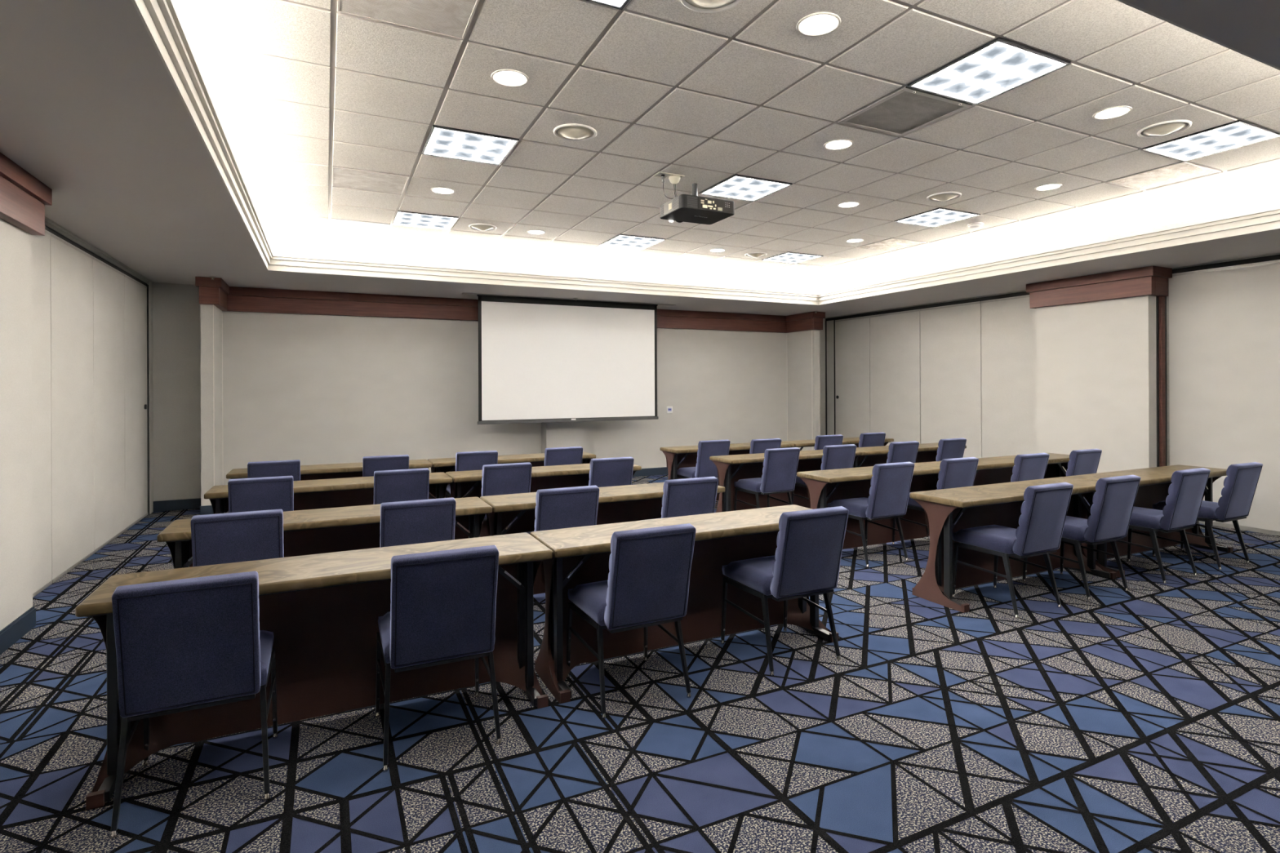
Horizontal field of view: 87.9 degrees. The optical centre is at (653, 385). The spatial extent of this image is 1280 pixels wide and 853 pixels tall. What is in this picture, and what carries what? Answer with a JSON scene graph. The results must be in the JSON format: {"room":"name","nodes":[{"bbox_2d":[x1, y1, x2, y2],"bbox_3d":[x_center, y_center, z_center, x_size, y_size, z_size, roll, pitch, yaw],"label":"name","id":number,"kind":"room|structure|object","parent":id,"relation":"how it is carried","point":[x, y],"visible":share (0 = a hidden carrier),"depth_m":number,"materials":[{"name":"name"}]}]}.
{"room":"lecture hall","nodes":[
{"label":"lecture hall","id":0,"kind":"room"},
{"bbox_2d":[0,216,153,631],"bbox_3d":[-2.763,0.114,1.285,0.413,2.875,15.950,0,0,-26],"label":"wall","id":1,"kind":"structure","parent":0,"point":[77,428],"depth_m":5.51,"materials":[{"name":"paint"}]},
{"bbox_2d":[0,606,35,655],"bbox_3d":[-1.523,1.482,-0.736,0.012,0.130,11.232,0,0,-26],"label":"baseboard","id":2,"kind":"structure","parent":1,"relation":"attached to","point":[23,624],"depth_m":4.05,"materials":[{"name":"blue plastic"}]},
{"bbox_2d":[0,151,52,235],"bbox_3d":[-1.496,-1.140,-0.713,0.100,0.313,11.240,0,0,-26],"label":"trim","id":3,"kind":"structure","parent":1,"relation":"attached to","point":[24,197],"depth_m":3.98,"materials":[{"name":"red wood"}]},
{"bbox_2d":[152,282,825,506],"bbox_3d":[-1.293,0.108,10.363,11.050,2.875,0.908,0,0,-26],"label":"wall","id":4,"kind":"structure","parent":0,"point":[231,390],"depth_m":9.47,"materials":[{"name":"white paint"}]},
{"bbox_2d":[153,466,668,515],"bbox_3d":[-1.608,1.482,10.132,9.930,0.130,0.800,0,0,-26],"label":"baseboard","id":5,"kind":"structure","parent":4,"relation":"attached to","point":[188,504],"depth_m":8.36,"materials":[{"name":"blue plastic"}]},
{"bbox_2d":[195,276,825,333],"bbox_3d":[-1.330,-1.141,10.225,9.410,0.313,0.888,0,0,-26],"label":"trim","id":6,"kind":"structure","parent":4,"relation":"attached to","point":[217,292],"depth_m":9.47,"materials":[{"name":"red wood"}]},
{"bbox_2d":[666,406,672,413],"bbox_3d":[0.281,0.421,11.503,0.116,0.120,0.015,0,0,-26],"label":"wall plate","id":7,"kind":"object","parent":4,"relation":"attached to","point":[669,409],"visible":1,"depth_m":11.50,"materials":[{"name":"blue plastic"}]},
{"bbox_2d":[0,0,1279,317],"bbox_3d":[2.012,-1.591,3.616,11.120,0.555,16.100,0,0,-26],"label":"ceiling","id":8,"kind":"structure","parent":0,"point":[91,108],"depth_m":4.42,"materials":[{"name":"paint"}]},
{"bbox_2d":[330,217,390,235],"bbox_3d":[-3.258,-1.759,7.369,0.584,0.014,0.584,0,0,-26],"label":"tile","id":9,"kind":"object","parent":8,"relation":"in","point":[336,224],"visible":1,"depth_m":7.33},
{"bbox_2d":[331,165,408,195],"bbox_3d":[-2.449,-1.762,5.729,0.584,0.014,0.584,0,0,-26],"label":"tile","id":10,"kind":"object","parent":8,"relation":"in","point":[342,177],"visible":1,"depth_m":5.70,"materials":[{"name":"tile"}]},
{"bbox_2d":[337,0,479,39],"bbox_3d":[-1.100,-1.768,2.996,0.584,0.014,0.584,0,0,-26],"label":"tile","id":11,"kind":"object","parent":8,"relation":"in","point":[449,18],"visible":1,"depth_m":3.14,"materials":[{"name":"tile"}]},
{"bbox_2d":[392,210,458,230],"bbox_3d":[-2.441,-1.766,7.092,0.596,0.028,0.596,0,0,-26],"label":"recessed light","id":12,"kind":"object","parent":8,"relation":"in","point":[402,218],"visible":0.96,"depth_m":7.06,"materials":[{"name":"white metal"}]},
{"bbox_2d":[430,186,455,194],"bbox_3d":[-1.902,-1.762,5.999,0.214,0.012,0.214,0,0,-26],"label":"recessed light","id":13,"kind":"object","parent":8,"relation":"in","point":[432,189],"visible":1,"depth_m":6.00,"materials":[{"name":"white paint"}]},
{"bbox_2d":[421,124,519,165],"bbox_3d":[-1.363,-1.770,4.905,0.596,0.028,0.596,0,0,-26],"label":"recessed light","id":14,"kind":"object","parent":8,"relation":"in","point":[441,141],"visible":0.95,"depth_m":4.88,"materials":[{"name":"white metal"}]},
{"bbox_2d":[468,223,496,231],"bbox_3d":[-1.895,-1.742,7.362,0.304,0.048,0.304,0,0,-26],"label":"ceiling speaker","id":15,"kind":"object","parent":8,"relation":"attached to","point":[482,227],"visible":1,"depth_m":7.31,"materials":[{"name":"beige plastic"}]},
{"bbox_2d":[490,69,528,87],"bbox_3d":[-0.823,-1.766,3.812,0.214,0.012,0.214,0,0,-26],"label":"recessed light","id":16,"kind":"object","parent":8,"relation":"in","point":[500,71],"visible":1,"depth_m":3.81,"materials":[{"name":"white paint"}]},
{"bbox_2d":[526,230,545,234],"bbox_3d":[-1.348,-1.764,7.632,0.214,0.012,0.214,0,0,-26],"label":"recessed light","id":17,"kind":"object","parent":8,"relation":"in","point":[528,231],"visible":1,"depth_m":7.64,"materials":[{"name":"white paint"}]},
{"bbox_2d":[461,293,675,424],"bbox_3d":[-1.163,-0.377,10.020,3.360,1.843,0.090,0,0,-26],"label":"projection screen","id":18,"kind":"object","parent":8,"relation":"hanging from","point":[541,359],"visible":0.98,"depth_m":9.93,"materials":[{"name":"fabric"}]},
{"bbox_2d":[553,123,596,141],"bbox_3d":[-0.546,-1.748,4.628,0.304,0.048,0.304,0,0,-26],"label":"ceiling speaker","id":19,"kind":"object","parent":8,"relation":"attached to","point":[569,131],"visible":1,"depth_m":4.59,"materials":[{"name":"beige plastic"}]},
{"bbox_2d":[555,126,594,139],"bbox_3d":[-0.546,-1.745,4.628,0.268,0.043,0.268,0,0,-26],"label":"grille","id":20,"kind":"object","parent":19,"relation":"attached to","point":[562,132],"depth_m":4.59,"materials":[{"name":"plastic"}]},
{"bbox_2d":[586,0,629,9],"bbox_3d":[-0.284,-1.775,2.719,0.596,0.028,0.596,0,0,-26],"label":"recessed light","id":21,"kind":"object","parent":8,"relation":"in","point":[618,4],"visible":1,"depth_m":3.06,"materials":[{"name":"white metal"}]},
{"bbox_2d":[584,244,642,257],"bbox_3d":[-0.524,-1.771,8.718,0.584,0.014,0.584,0,0,-26],"label":"tile","id":22,"kind":"object","parent":8,"relation":"in","point":[605,250],"visible":1,"depth_m":8.72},
{"bbox_2d":[600,234,665,248],"bbox_3d":[-0.255,-1.775,8.171,0.596,0.028,0.596,0,0,-26],"label":"recessed light","id":23,"kind":"object","parent":8,"relation":"in","point":[620,240],"visible":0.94,"depth_m":8.14,"materials":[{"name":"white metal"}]},
{"bbox_2d":[653,171,684,184],"bbox_3d":[0.130,-1.737,5.598,0.240,0.072,0.120,0,0,-26],"label":"outlet","id":24,"kind":"object","parent":8,"relation":"attached to","point":[674,179],"visible":1,"depth_m":5.58,"materials":[{"name":"beige plastic"}]},
{"bbox_2d":[668,174,680,184],"bbox_3d":[0.179,-1.737,5.623,0.100,0.060,0.100,0,0,-26],"label":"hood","id":25,"kind":"object","parent":24,"relation":"attached to","point":[673,179],"depth_m":5.59,"materials":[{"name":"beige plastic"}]},
{"bbox_2d":[659,182,734,224],"bbox_3d":[0.366,-1.607,5.715,0.528,0.339,0.457,0,0,-26],"label":"projector","id":26,"kind":"object","parent":8,"relation":"hanging from","point":[694,208],"visible":1,"depth_m":5.58,"materials":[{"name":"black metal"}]},
{"bbox_2d":[672,196,678,209],"bbox_3d":[0.184,-1.508,5.494,0.004,0.082,0.095,0,0,-26],"label":"vent","id":27,"kind":"object","parent":26,"relation":"attached to","point":[675,201],"depth_m":5.49,"materials":[{"name":"grey plastic"}]},
{"bbox_2d":[687,195,697,208],"bbox_3d":[0.319,-1.507,5.446,0.097,0.088,0.006,0,0,-26],"label":"vent","id":28,"kind":"object","parent":26,"relation":"attached to","point":[692,201],"depth_m":5.45,"materials":[{"name":"black plastic"}]},
{"bbox_2d":[131,0,1279,305],"bbox_3d":[0.797,-1.410,5.897,7.892,0.203,7.303,0,0,-26],"label":"trim","id":29,"kind":"structure","parent":8,"relation":"attached to","point":[163,21],"depth_m":7.21,"materials":[{"name":"paint"}]},
{"bbox_2d":[680,0,742,13],"bbox_3d":[0.263,-1.751,2.988,0.304,0.048,0.304,0,0,-26],"label":"ceiling speaker","id":30,"kind":"object","parent":8,"relation":"attached to","point":[700,6],"visible":1,"depth_m":3.07,"materials":[{"name":"beige plastic"}]},
{"bbox_2d":[684,0,735,8],"bbox_3d":[0.263,-1.749,2.988,0.268,0.043,0.268,0,0,-26],"label":"grille","id":31,"kind":"object","parent":30,"relation":"attached to","point":[691,4],"depth_m":3.06,"materials":[{"name":"plastic"}]},
{"bbox_2d":[699,173,792,201],"bbox_3d":[0.824,-1.780,5.984,0.596,0.028,0.596,0,0,-26],"label":"recessed light","id":32,"kind":"object","parent":8,"relation":"in","point":[740,187],"visible":0.91,"depth_m":5.96,"materials":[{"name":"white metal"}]},
{"bbox_2d":[744,252,767,257],"bbox_3d":[1.386,-1.756,8.980,0.304,0.048,0.304,0,0,-26],"label":"ceiling speaker","id":33,"kind":"object","parent":8,"relation":"attached to","point":[755,255],"visible":1,"depth_m":8.93,"materials":[{"name":"beige plastic"}]},
{"bbox_2d":[761,251,823,263],"bbox_3d":[1.932,-1.784,9.250,0.596,0.028,0.596,0,0,-26],"label":"recessed light","id":34,"kind":"object","parent":8,"relation":"in","point":[786,257],"visible":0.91,"depth_m":9.22,"materials":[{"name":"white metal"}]},
{"bbox_2d":[795,12,840,36],"bbox_3d":[0.810,-1.774,3.258,0.214,0.012,0.214,0,0,-26],"label":"recessed light","id":35,"kind":"object","parent":8,"relation":"in","point":[835,16],"visible":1,"depth_m":3.26,"materials":[{"name":"white paint"}]},
{"bbox_2d":[823,138,853,150],"bbox_3d":[1.364,-1.776,4.891,0.214,0.012,0.214,0,0,-26],"label":"recessed light","id":36,"kind":"object","parent":8,"relation":"in","point":[825,144],"visible":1,"depth_m":4.90,"materials":[{"name":"white paint"}]},
{"bbox_2d":[837,201,859,208],"bbox_3d":[1.918,-1.778,6.524,0.214,0.012,0.214,0,0,-26],"label":"recessed light","id":37,"kind":"object","parent":8,"relation":"in","point":[846,202],"visible":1,"depth_m":6.52,"materials":[{"name":"white paint"}]},
{"bbox_2d":[845,238,863,243],"bbox_3d":[2.472,-1.781,8.156,0.214,0.012,0.214,0,0,-26],"label":"recessed light","id":38,"kind":"object","parent":8,"relation":"in","point":[856,240],"visible":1,"depth_m":8.15,"materials":[{"name":"white paint"}]},
{"bbox_2d":[857,237,926,251],"bbox_3d":[3.018,-1.786,8.426,0.584,0.014,0.584,0,0,-26],"label":"ceiling vent","id":39,"kind":"object","parent":8,"relation":"in","point":[891,244],"visible":1,"depth_m":8.39,"materials":[{"name":"metal"}]},
{"bbox_2d":[837,85,972,136],"bbox_3d":[1.633,-1.776,4.344,0.584,0.021,0.584,0,0,-26],"label":"ceiling vent","id":40,"kind":"object","parent":8,"relation":"in","point":[906,110],"visible":0.99,"depth_m":4.31,"materials":[{"name":"silver metal"}]},
{"bbox_2d":[894,207,980,227],"bbox_3d":[3.011,-1.789,7.063,0.596,0.028,0.596,0,0,-26],"label":"recessed light","id":41,"kind":"object","parent":8,"relation":"in","point":[938,216],"visible":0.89,"depth_m":7.04,"materials":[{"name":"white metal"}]},
{"bbox_2d":[926,191,961,201],"bbox_3d":[2.734,-1.762,6.247,0.304,0.048,0.304,0,0,-26],"label":"ceiling speaker","id":42,"kind":"object","parent":8,"relation":"attached to","point":[943,196],"visible":1,"depth_m":6.20,"materials":[{"name":"beige plastic"}]},
{"bbox_2d":[928,193,959,200],"bbox_3d":[2.734,-1.759,6.247,0.268,0.043,0.268,0,0,-26],"label":"grille","id":43,"kind":"object","parent":42,"relation":"attached to","point":[935,197],"depth_m":6.21,"materials":[{"name":"plastic"}]},
{"bbox_2d":[967,222,983,228],"bbox_3d":[3.558,-1.764,7.333,0.160,0.050,0.160,0,0,-26],"label":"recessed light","id":44,"kind":"object","parent":8,"relation":"attached to","point":[976,224],"visible":1,"depth_m":7.28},
{"bbox_2d":[906,36,1071,105],"bbox_3d":[1.903,-1.784,3.797,0.596,0.028,0.596,0,0,-26],"label":"recessed light","id":45,"kind":"object","parent":8,"relation":"in","point":[1001,65],"visible":0.95,"depth_m":3.76,"materials":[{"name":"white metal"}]},
{"bbox_2d":[1034,183,1062,191],"bbox_3d":[3.550,-1.785,5.970,0.214,0.012,0.214,0,0,-26],"label":"recessed light","id":46,"kind":"object","parent":8,"relation":"in","point":[1051,184],"visible":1,"depth_m":5.98,"materials":[{"name":"white paint"}]},
{"bbox_2d":[1092,105,1132,119],"bbox_3d":[2.997,-1.783,4.337,0.214,0.012,0.214,0,0,-26],"label":"recessed light","id":47,"kind":"object","parent":8,"relation":"in","point":[1129,108],"visible":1,"depth_m":4.33,"materials":[{"name":"white paint"}]},
{"bbox_2d":[1106,160,1221,190],"bbox_3d":[4.367,-1.792,5.693,0.584,0.014,0.584,0,0,-26],"label":"tile","id":48,"kind":"object","parent":8,"relation":"in","point":[1183,171],"visible":1,"depth_m":5.66,"materials":[{"name":"tile"}]},
{"bbox_2d":[1137,119,1191,137],"bbox_3d":[3.543,-1.765,4.606,0.304,0.048,0.304,0,0,-26],"label":"ceiling speaker","id":49,"kind":"object","parent":8,"relation":"attached to","point":[1165,128],"visible":1,"depth_m":4.57,"materials":[{"name":"beige plastic"}]},
{"bbox_2d":[1140,122,1188,135],"bbox_3d":[3.543,-1.763,4.606,0.268,0.043,0.268,0,0,-26],"label":"grille","id":50,"kind":"object","parent":49,"relation":"attached to","point":[1159,128],"depth_m":4.57,"materials":[{"name":"plastic"}]},
{"bbox_2d":[1142,119,1279,160],"bbox_3d":[4.090,-1.794,4.876,0.596,0.028,0.596,0,0,-26],"label":"recessed light","id":51,"kind":"object","parent":8,"relation":"in","point":[1238,133],"visible":0.96,"depth_m":4.85,"materials":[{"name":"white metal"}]},
{"bbox_2d":[0,474,1279,852],"bbox_3d":[2.002,1.531,3.633,11.107,0.002,15.950,0,0,-26],"label":"floor","id":52,"kind":"structure","parent":0,"point":[1144,718],"depth_m":2.85,"materials":[{"name":"blue carpet"}]},
{"bbox_2d":[110,571,278,839],"bbox_3d":[-1.734,1.111,2.549,0.480,0.873,0.615,0,0,-27],"label":"banquet chair","id":53,"kind":"object","parent":52,"relation":"on","point":[183,645],"visible":1,"depth_m":2.32,"materials":[{"name":"blue fabric"}]},
{"bbox_2d":[191,509,284,566],"bbox_3d":[-2.326,1.113,3.774,0.480,0.873,0.615,0,0,-26],"label":"banquet chair","id":54,"kind":"object","parent":52,"relation":"on","point":[251,535],"visible":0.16,"depth_m":3.52,"materials":[{"name":"blue fabric"}]},
{"bbox_2d":[227,475,293,512],"bbox_3d":[-3.011,1.116,5.136,0.480,0.873,0.615,0,0,-27],"label":"banquet chair","id":55,"kind":"object","parent":52,"relation":"on","point":[268,493],"visible":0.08,"depth_m":4.88,"materials":[{"name":"blue fabric"}]},
{"bbox_2d":[247,459,300,480],"bbox_3d":[-3.540,1.119,6.236,0.480,0.873,0.615,0,0,-26],"label":"banquet chair","id":56,"kind":"object","parent":52,"relation":"on","point":[277,468],"visible":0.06,"depth_m":5.97,"materials":[{"name":"blue fabric"}]},
{"bbox_2d":[75,532,552,810],"bbox_3d":[-1.383,1.170,2.995,1.794,0.750,0.456,0,0,-26],"label":"folding table","id":57,"kind":"object","parent":52,"relation":"on","point":[322,611],"visible":0.66,"depth_m":3.08,"materials":[{"name":"laminate"}]},
{"bbox_2d":[157,497,492,568],"bbox_3d":[-1.958,1.172,4.159,1.794,0.750,0.456,0,0,-26],"label":"folding table","id":58,"kind":"object","parent":52,"relation":"on","point":[330,530],"visible":0.28,"depth_m":4.23,"materials":[{"name":"laminate"}]},
{"bbox_2d":[204,471,452,514],"bbox_3d":[-2.632,1.175,5.527,1.794,0.750,0.456,0,0,-26],"label":"folding table","id":59,"kind":"object","parent":52,"relation":"on","point":[347,491],"visible":0.23,"depth_m":5.61,"materials":[{"name":"laminate"}]},
{"bbox_2d":[226,459,431,480],"bbox_3d":[-3.172,1.178,6.621,1.794,0.750,0.456,0,0,-26],"label":"folding table","id":60,"kind":"object","parent":52,"relation":"on","point":[314,472],"visible":0.12,"depth_m":6.59,"materials":[{"name":"laminate"}]},
{"bbox_2d":[362,454,408,476],"bbox_3d":[-2.695,1.115,6.653,0.480,0.873,0.615,0,0,-26],"label":"banquet chair","id":61,"kind":"object","parent":52,"relation":"on","point":[371,464],"visible":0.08,"depth_m":6.38,"materials":[{"name":"blue fabric"}]},
{"bbox_2d":[373,467,429,504],"bbox_3d":[-2.133,1.113,5.569,0.480,0.873,0.615,0,0,-26],"label":"banquet chair","id":62,"kind":"object","parent":52,"relation":"on","point":[399,485],"visible":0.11,"depth_m":5.31,"materials":[{"name":"blue fabric"}]},
{"bbox_2d":[380,497,456,547],"bbox_3d":[-1.492,1.110,4.130,0.480,0.873,0.615,0,0,-26],"label":"banquet chair","id":63,"kind":"object","parent":52,"relation":"on","point":[432,520],"visible":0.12,"depth_m":3.87,"materials":[{"name":"blue fabric"}]},
{"bbox_2d":[374,545,501,772],"bbox_3d":[-0.955,1.107,2.933,0.480,0.873,0.615,0,0,-26],"label":"banquet chair","id":64,"kind":"object","parent":52,"relation":"on","point":[443,604],"visible":1,"depth_m":2.71,"materials":[{"name":"blue fabric"}]},
{"bbox_2d":[445,450,497,497],"bbox_3d":[-1.919,1.112,7.035,0.480,0.873,0.615,0,0,-26],"label":"banquet chair","id":65,"kind":"object","parent":52,"relation":"on","point":[468,460],"visible":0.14,"depth_m":6.77,"materials":[{"name":"blue fabric"}]},
{"bbox_2d":[481,462,532,520],"bbox_3d":[-1.374,1.109,5.944,0.480,0.873,0.615,0,0,-27],"label":"banquet chair","id":66,"kind":"object","parent":52,"relation":"on","point":[515,477],"visible":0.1,"depth_m":5.69,"materials":[{"name":"blue fabric"}]},
{"bbox_2d":[426,451,595,497],"bbox_3d":[-1.556,1.171,7.418,1.794,0.750,0.456,0,0,-26],"label":"folding table","id":67,"kind":"object","parent":52,"relation":"on","point":[444,464],"visible":0.12,"depth_m":7.25,"materials":[{"name":"laminate"}]},
{"bbox_2d":[445,463,641,537],"bbox_3d":[-1.016,1.168,6.324,1.794,0.750,0.456,0,0,-26],"label":"folding table","id":68,"kind":"object","parent":52,"relation":"on","point":[464,484],"visible":0.16,"depth_m":6.22,"materials":[{"name":"laminate"}]},
{"bbox_2d":[526,485,599,533],"bbox_3d":[-0.675,1.106,4.588,0.480,0.873,0.615,0,0,-26],"label":"banquet chair","id":69,"kind":"object","parent":52,"relation":"on","point":[576,506],"visible":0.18,"depth_m":4.33,"materials":[{"name":"blue fabric"}]},
{"bbox_2d":[544,446,582,466],"bbox_3d":[-1.087,1.108,7.446,0.480,0.873,0.615,0,0,-26],"label":"banquet chair","id":70,"kind":"object","parent":52,"relation":"on","point":[572,455],"visible":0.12,"depth_m":7.18,"materials":[{"name":"blue fabric"}]},
{"bbox_2d":[480,482,724,595],"bbox_3d":[-0.342,1.165,4.956,1.794,0.750,0.456,0,0,-26],"label":"folding table","id":71,"kind":"object","parent":52,"relation":"on","point":[511,513],"visible":0.18,"depth_m":4.87,"materials":[{"name":"laminate"}]},
{"bbox_2d":[588,456,634,487],"bbox_3d":[-0.500,1.105,6.375,0.480,0.873,0.615,0,0,-27],"label":"banquet chair","id":72,"kind":"object","parent":52,"relation":"on","point":[617,471],"visible":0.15,"depth_m":6.12,"materials":[{"name":"blue fabric"}]},
{"bbox_2d":[566,523,696,719],"bbox_3d":[-0.116,1.104,3.348,0.480,0.873,0.615,0,0,-27],"label":"banquet chair","id":73,"kind":"object","parent":52,"relation":"on","point":[646,585],"visible":0.99,"depth_m":3.13,"materials":[{"name":"blue fabric"}]},
{"bbox_2d":[640,476,718,520],"bbox_3d":[0.155,1.103,4.998,0.480,0.873,0.615,0,0,-26],"label":"banquet chair","id":74,"kind":"object","parent":52,"relation":"on","point":[696,495],"visible":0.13,"depth_m":4.74,"materials":[{"name":"blue fabric"}]},
{"bbox_2d":[529,504,838,703],"bbox_3d":[0.233,1.163,3.792,1.794,0.750,0.456,0,0,-26],"label":"folding table","id":75,"kind":"object","parent":52,"relation":"on","point":[580,554],"visible":0.59,"depth_m":3.77,"materials":[{"name":"laminate"}]},
{"bbox_2d":[676,440,730,479],"bbox_3d":[0.621,1.101,8.288,0.480,0.873,0.615,0,0,-26],"label":"banquet chair","id":76,"kind":"object","parent":52,"relation":"on","point":[704,467],"visible":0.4,"depth_m":8.04,"materials":[{"name":"blue fabric"}]},
{"bbox_2d":[660,442,794,500],"bbox_3d":[0.986,1.160,8.672,1.794,0.750,0.456,0,0,-26],"label":"folding table","id":77,"kind":"object","parent":52,"relation":"on","point":[677,457],"visible":0.27,"depth_m":8.48,"materials":[{"name":"laminate"}]},
{"bbox_2d":[749,438,781,453],"bbox_3d":[1.279,1.098,8.451,0.480,0.873,0.615,0,0,-26],"label":"banquet chair","id":78,"kind":"object","parent":52,"relation":"on","point":[757,446],"visible":0.09,"depth_m":8.17,"materials":[{"name":"blue fabric"}]},
{"bbox_2d":[733,447,799,511],"bbox_3d":[1.240,1.098,7.233,0.480,0.873,0.615,0,0,-27],"label":"banquet chair","id":79,"kind":"object","parent":52,"relation":"on","point":[780,464],"visible":0.8,"depth_m":7.03,"materials":[{"name":"blue fabric"}]},
{"bbox_2d":[720,506,848,675],"bbox_3d":[0.746,1.100,3.789,0.480,0.873,0.615,0,0,-26],"label":"banquet chair","id":80,"kind":"object","parent":52,"relation":"on","point":[806,560],"visible":1,"depth_m":3.58,"materials":[{"name":"blue fabric"}]},
{"bbox_2d":[709,449,860,512],"bbox_3d":[1.525,1.157,7.578,1.794,0.750,0.456,0,0,-26],"label":"folding table","id":81,"kind":"object","parent":52,"relation":"on","point":[731,468],"visible":0.41,"depth_m":7.50,"materials":[{"name":"laminate"}]},
{"bbox_2d":[791,444,856,504],"bbox_3d":[1.945,1.095,7.575,0.480,0.873,0.615,0,0,-26],"label":"banquet chair","id":82,"kind":"object","parent":52,"relation":"on","point":[836,456],"visible":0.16,"depth_m":7.33,"materials":[{"name":"blue fabric"}]},
{"bbox_2d":[813,434,843,449],"bbox_3d":[2.217,1.094,9.037,0.480,0.873,0.615,0,0,-26],"label":"banquet chair","id":83,"kind":"object","parent":52,"relation":"on","point":[821,441],"visible":0.13,"depth_m":8.75,"materials":[{"name":"blue fabric"}]},
{"bbox_2d":[781,437,893,450],"bbox_3d":[2.602,1.153,9.469,1.794,0.750,0.456,0,0,-26],"label":"folding table","id":84,"kind":"object","parent":52,"relation":"on","point":[799,443],"visible":0.05,"depth_m":9.29,"materials":[{"name":"laminate"}]},
{"bbox_2d":[796,461,940,549],"bbox_3d":[2.200,1.155,6.210,1.794,0.750,0.456,0,0,-26],"label":"folding table","id":85,"kind":"object","parent":52,"relation":"on","point":[824,486],"visible":0.37,"depth_m":6.24,"materials":[{"name":"laminate"}]},
{"bbox_2d":[826,462,914,567],"bbox_3d":[1.921,1.095,5.869,0.480,0.873,0.615,0,0,-26],"label":"banquet chair","id":86,"kind":"object","parent":52,"relation":"on","point":[891,483],"visible":0.88,"depth_m":5.66,"materials":[{"name":"blue fabric"}]},
{"bbox_2d":[858,432,885,447],"bbox_3d":[2.917,1.091,9.421,0.480,0.873,0.615,0,0,-26],"label":"banquet chair","id":87,"kind":"object","parent":52,"relation":"on","point":[868,439],"visible":0.12,"depth_m":9.15,"materials":[{"name":"blue fabric"}]},
{"bbox_2d":[886,440,919,463],"bbox_3d":[2.798,1.091,7.963,0.480,0.873,0.615,0,0,-27],"label":"banquet chair","id":88,"kind":"object","parent":52,"relation":"on","point":[900,451],"visible":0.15,"depth_m":7.69,"materials":[{"name":"blue fabric"}]},
{"bbox_2d":[853,442,966,467],"bbox_3d":[3.141,1.150,8.375,1.794,0.750,0.456,0,0,-26],"label":"folding table","id":89,"kind":"object","parent":52,"relation":"on","point":[926,452],"visible":0.09,"depth_m":8.37,"materials":[{"name":"laminate"}]},
{"bbox_2d":[892,457,978,544],"bbox_3d":[2.643,1.092,6.225,0.480,0.873,0.615,0,0,-26],"label":"banquet chair","id":90,"kind":"object","parent":52,"relation":"on","point":[955,473],"visible":0.41,"depth_m":5.98,"materials":[{"name":"blue fabric"}]},
{"bbox_2d":[936,438,966,461],"bbox_3d":[3.545,1.088,8.370,0.480,0.873,0.615,0,0,-27],"label":"banquet chair","id":91,"kind":"object","parent":52,"relation":"on","point":[951,448],"visible":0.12,"depth_m":8.10,"materials":[{"name":"blue fabric"}]},
{"bbox_2d":[937,453,1070,485],"bbox_3d":[3.816,1.147,7.007,1.794,0.750,0.456,0,0,-26],"label":"folding table","id":92,"kind":"object","parent":52,"relation":"on","point":[989,470],"visible":0.09,"depth_m":7.11,"materials":[{"name":"laminate"}]},
{"bbox_2d":[952,482,1073,618],"bbox_3d":[2.503,1.093,4.640,0.480,0.873,0.615,0,0,-27],"label":"banquet chair","id":93,"kind":"object","parent":52,"relation":"on","point":[1044,508],"visible":1,"depth_m":4.45,"materials":[{"name":"blue fabric"}]},
{"bbox_2d":[910,476,1116,613],"bbox_3d":[2.774,1.152,5.046,1.794,0.750,0.456,0,0,-26],"label":"folding table","id":94,"kind":"object","parent":52,"relation":"on","point":[949,511],"visible":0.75,"depth_m":5.00,"materials":[{"name":"laminate"}]},
{"bbox_2d":[1010,453,1049,482],"bbox_3d":[3.490,1.088,6.565,0.480,0.873,0.615,0,0,-26],"label":"banquet chair","id":95,"kind":"object","parent":52,"relation":"on","point":[1027,467],"visible":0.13,"depth_m":6.29,"materials":[{"name":"blue fabric"}]},
{"bbox_2d":[1022,475,1140,600],"bbox_3d":[3.217,1.089,4.997,0.480,0.873,0.615,0,0,-26],"label":"banquet chair","id":96,"kind":"object","parent":52,"relation":"on","point":[1113,500],"visible":0.84,"depth_m":4.78,"materials":[{"name":"blue fabric"}]},
{"bbox_2d":[1066,448,1102,476],"bbox_3d":[4.258,1.085,6.955,0.480,0.873,0.615,0,0,-26],"label":"banquet chair","id":97,"kind":"object","parent":52,"relation":"on","point":[1082,462],"visible":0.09,"depth_m":6.68,"materials":[{"name":"blue fabric"}]},
{"bbox_2d":[1065,464,1233,577],"bbox_3d":[4.390,1.145,5.843,1.794,0.750,0.456,0,0,-26],"label":"folding table","id":98,"kind":"object","parent":52,"relation":"on","point":[1155,482],"visible":0.3,"depth_m":6.05,"materials":[{"name":"laminate"}]},
{"bbox_2d":[1096,467,1210,584],"bbox_3d":[4.041,1.086,5.376,0.480,0.873,0.615,0,0,-27],"label":"banquet chair","id":99,"kind":"object","parent":52,"relation":"on","point":[1186,491],"visible":0.79,"depth_m":5.16,"materials":[{"name":"blue fabric"}]},
{"bbox_2d":[1151,462,1262,570],"bbox_3d":[4.788,1.083,5.745,0.480,0.873,0.615,0,0,-26],"label":"banquet chair","id":100,"kind":"object","parent":52,"relation":"on","point":[1240,484],"visible":0.76,"depth_m":5.52,"materials":[{"name":"blue fabric"}]},
{"bbox_2d":[825,253,1279,535],"bbox_3d":[6.686,0.074,5.947,0.626,2.875,15.950,0,0,-26],"label":"wall","id":101,"kind":"structure","parent":0,"point":[1190,375],"depth_m":8.05,"materials":[{"name":"white paint"}]},
{"bbox_2d":[1026,266,1172,308],"bbox_3d":[5.436,-1.170,8.131,0.526,0.313,1.490,0,0,-26],"label":"trim","id":102,"kind":"structure","parent":101,"relation":"attached to","point":[1153,281],"depth_m":7.85,"materials":[{"name":"red wood"}]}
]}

